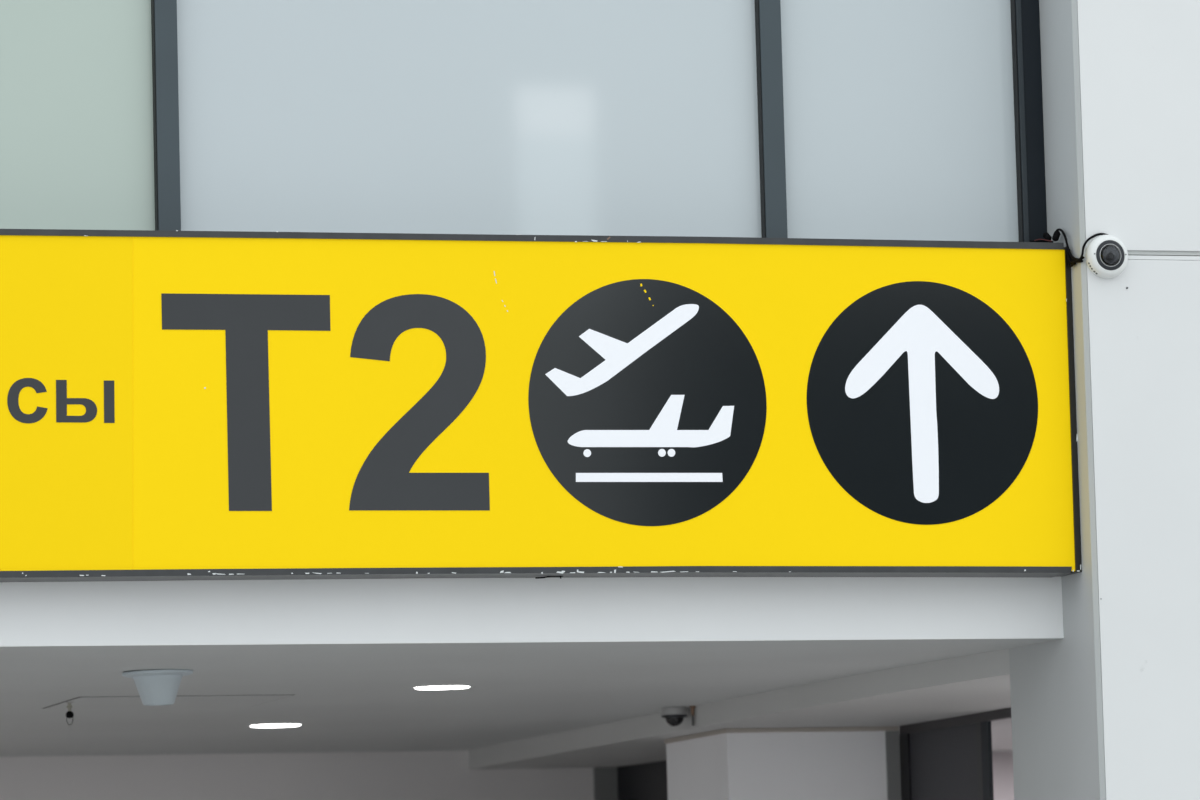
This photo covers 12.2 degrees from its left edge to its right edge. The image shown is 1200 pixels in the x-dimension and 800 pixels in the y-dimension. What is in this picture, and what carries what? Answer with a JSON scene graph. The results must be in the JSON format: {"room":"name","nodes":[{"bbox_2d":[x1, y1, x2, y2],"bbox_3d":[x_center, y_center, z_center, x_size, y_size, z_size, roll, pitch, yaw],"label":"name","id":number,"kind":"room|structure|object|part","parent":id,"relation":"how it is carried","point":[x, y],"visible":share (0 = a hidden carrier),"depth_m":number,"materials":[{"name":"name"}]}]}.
{"room":"airport terminal","nodes":[
{"label":"airport terminal","id":0,"kind":"room"},
{"bbox_2d":[0,750,617,799],"bbox_3d":[-2.618,2.815,23.093,16.000,2.685,0.270,0,-6,-16],"label":"wall","id":1,"kind":"structure","parent":0,"point":[393,775],"depth_m":23.50,"materials":[{"name":"paint"}]},
{"bbox_2d":[0,639,1055,756],"bbox_3d":[-4.446,1.037,19.227,10.300,0.120,7.010,0,-6,-16],"label":"ceiling","id":2,"kind":"structure","parent":0,"point":[348,697],"depth_m":18.95,"materials":[{"name":"paint"}]},
{"bbox_2d":[65,701,73,724],"bbox_3d":[-1.816,1.072,19.271,0.033,0.081,0.033,0,-6,-16],"label":"sprinkler head","id":3,"kind":"object","parent":2,"relation":"attached to","point":[69,714],"visible":1,"depth_m":19.26},
{"bbox_2d":[122,669,192,705],"bbox_3d":[-1.393,0.908,17.732,0.224,0.106,0.224,-1,-6,-16],"label":"ceiling speaker","id":4,"kind":"object","parent":2,"relation":"attached to","point":[156,687],"visible":1,"depth_m":17.67,"materials":[{"name":"grey plastic"}]},
{"bbox_2d":[42,694,295,708],"bbox_3d":[-1.495,1.043,19.449,0.752,0.002,0.680,0,-6,-16],"label":"access hatch","id":5,"kind":"object","parent":2,"relation":"attached to","point":[201,700],"visible":0.97,"depth_m":19.43,"materials":[{"name":"grey metal"}]},
{"bbox_2d":[245,723,305,727],"bbox_3d":[-1.223,1.227,21.214,0.230,0.005,0.230,0,-6,-16],"label":"recessed light","id":6,"kind":"object","parent":2,"relation":"in","point":[271,725],"visible":1,"depth_m":21.17,"materials":[{"name":"paint"}]},
{"bbox_2d":[250,724,299,727],"bbox_3d":[-1.223,1.227,21.214,0.190,0.005,0.190,0,-6,-16],"label":"diffuser","id":7,"kind":"object","parent":6,"relation":"attached to","point":[253,725],"depth_m":21.18,"materials":[{"name":"white plastic"}]},
{"bbox_2d":[408,685,474,689],"bbox_3d":[-0.534,0.971,19.006,0.227,0.005,0.227,0,-6,-16],"label":"recessed light","id":8,"kind":"object","parent":2,"relation":"in","point":[427,687],"visible":1,"depth_m":18.96,"materials":[{"name":"paint"}]},
{"bbox_2d":[414,686,469,689],"bbox_3d":[-0.534,0.971,19.006,0.187,0.005,0.187,0,-6,-16],"label":"diffuser","id":9,"kind":"object","parent":8,"relation":"attached to","point":[415,687],"depth_m":18.98,"materials":[{"name":"white plastic"}]},
{"bbox_2d":[0,576,1063,646],"bbox_3d":[-3.506,0.120,15.923,10.237,1.185,0.020,0,-6,-16],"label":"beam","id":10,"kind":"structure","parent":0,"point":[584,609],"depth_m":16.81,"materials":[{"name":"white paint"}]},
{"bbox_2d":[0,0,180,230],"bbox_3d":[-4.910,-2.821,15.893,7.498,4.730,0.070,0,-6,-16],"label":"window","id":11,"kind":"structure","parent":10,"relation":"in","point":[89,97],"depth_m":16.67,"materials":[{"name":"green glass"}]},
{"bbox_2d":[177,0,787,237],"bbox_3d":[-0.406,-2.800,17.213,1.893,4.730,0.070,0,-6,-16],"label":"window","id":12,"kind":"structure","parent":10,"relation":"in","point":[494,117],"depth_m":17.01,"materials":[{"name":"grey glass"}]},
{"bbox_2d":[0,229,1081,581],"bbox_3d":[-1.080,0.026,16.543,5.239,1.036,0.176,0,-6,-16],"label":"sign","id":13,"kind":"object","parent":10,"relation":"attached to","point":[176,405],"visible":1,"depth_m":16.71,"materials":[{"name":"metal"}]},
{"bbox_3d":[-2.308,0.013,16.102,1.993,1.012,0.006,0,-6,-16],"label":"panel","id":14,"kind":"part","parent":13,"relation":"part of","materials":[{"name":"yellow plastic"}]},
{"bbox_3d":[-0.949,-0.475,16.640,4.890,0.026,0.174,0,-6,-16],"label":"frame rail","id":15,"kind":"part","parent":13,"relation":"part of","materials":[{"name":"metal"}]},
{"bbox_3d":[-0.906,0.511,16.450,4.884,0.042,0.005,0,-6,-16],"label":"frame rail","id":16,"kind":"part","parent":13,"relation":"part of","materials":[{"name":"metal"}]},
{"bbox_2d":[535,576,562,578],"bbox_3d":[-0.151,0.528,16.778,0.086,0.010,0.004,0,-6,-16],"label":"loose wire","id":17,"kind":"object","parent":13,"relation":"hanging from","point":[545,576],"visible":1,"depth_m":16.77,"materials":[{"name":"black"}]},
{"bbox_2d":[1030,228,1107,266],"bbox_3d":[1.428,-0.469,17.240,0.272,0.130,0.087,-8,-9,44],"label":"cable","id":18,"kind":"object","parent":13,"relation":"attached to","point":[1072,260],"visible":1,"depth_m":17.23,"materials":[{"name":"black plastic"}]},
{"bbox_2d":[780,0,1046,241],"bbox_3d":[0.909,-2.794,17.596,0.850,4.730,0.076,0,-6,-16],"label":"window","id":19,"kind":"structure","parent":10,"relation":"in","point":[904,119],"depth_m":17.40,"materials":[{"name":"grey glass"}]},
{"bbox_2d":[664,726,900,799],"bbox_3d":[0.715,2.550,21.079,0.676,2.604,0.786,0,-6,-16],"label":"wall pillar","id":20,"kind":"structure","parent":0,"point":[802,763],"depth_m":20.86,"materials":[{"name":"paint"}]},
{"bbox_3d":[0.679,1.264,21.220,0.676,0.016,0.780,0,-6,-16],"label":"bead trim","id":21,"kind":"part","parent":20,"relation":"part of","materials":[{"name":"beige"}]},
{"bbox_2d":[616,708,1010,799],"bbox_3d":[1.093,2.509,20.800,0.230,2.604,6.290,0,-6,-16],"label":"doorway","id":22,"kind":"structure","parent":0,"point":[947,758],"depth_m":20.54,"materials":[{"name":"grey"}]},
{"bbox_2d":[469,649,1012,768],"bbox_3d":[2.632,1.141,21.484,4.845,0.180,6.449,0,-6,-16],"label":"ceiling beam","id":23,"kind":"structure","parent":22,"relation":"attached to","point":[975,683],"depth_m":20.12,"materials":[{"name":"paint"}]},
{"bbox_2d":[661,707,687,725],"bbox_3d":[0.274,1.166,20.709,0.098,0.071,0.098,0,-6,-16],"label":"security camera","id":24,"kind":"object","parent":23,"relation":"attached to","point":[674,716],"visible":1,"depth_m":20.68,"materials":[{"name":"grey plastic"}]},
{"bbox_2d":[690,706,695,725],"bbox_3d":[0.341,1.159,20.656,0.022,0.072,0.022,0,-6,-16],"label":"clip","id":25,"kind":"object","parent":23,"relation":"attached to","point":[692,708],"visible":1,"depth_m":20.65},
{"bbox_3d":[1.290,2.475,20.369,0.016,2.571,0.730,0,-6,-16],"label":"dark panel","id":26,"kind":"part","parent":22,"relation":"part of","materials":[{"name":"black"}]},
{"bbox_2d":[992,752,1013,799],"bbox_3d":[2.441,2.766,23.521,3.850,2.604,0.100,0,-6,-16],"label":"wall","id":27,"kind":"structure","parent":0,"point":[1003,780],"depth_m":23.38,"materials":[{"name":"white paint"}]},
{"bbox_2d":[1009,0,1199,799],"bbox_3d":[4.118,-0.849,18.374,5.763,8.600,0.753,0,-6,-16],"label":"wall","id":28,"kind":"structure","parent":0,"point":[1107,709],"depth_m":17.19,"materials":[{"name":"paint"}]},
{"bbox_3d":[1.462,-0.902,17.217,0.014,8.600,0.018,0,-6,-16],"label":"corner trim","id":29,"kind":"part","parent":28,"relation":"part of","materials":[{"name":"white metal"}]},
{"bbox_2d":[1085,235,1127,278],"bbox_3d":[1.553,-0.440,17.146,0.134,0.134,0.067,0,-6,-16],"label":"security camera","id":30,"kind":"object","parent":28,"relation":"attached to","point":[1106,256],"visible":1,"depth_m":17.13,"materials":[{"name":"white plastic"}]},
{"bbox_3d":[4.176,-2.804,18.234,5.748,4.748,0.018,0,-6,-16],"label":"cladding panel","id":31,"kind":"part","parent":28,"relation":"part of","materials":[{"name":"white metal"}]},
{"bbox_3d":[4.291,1.484,17.772,5.748,3.824,0.018,0,-6,-16],"label":"cladding panel","id":32,"kind":"part","parent":28,"relation":"part of","materials":[{"name":"white metal"}]}
]}

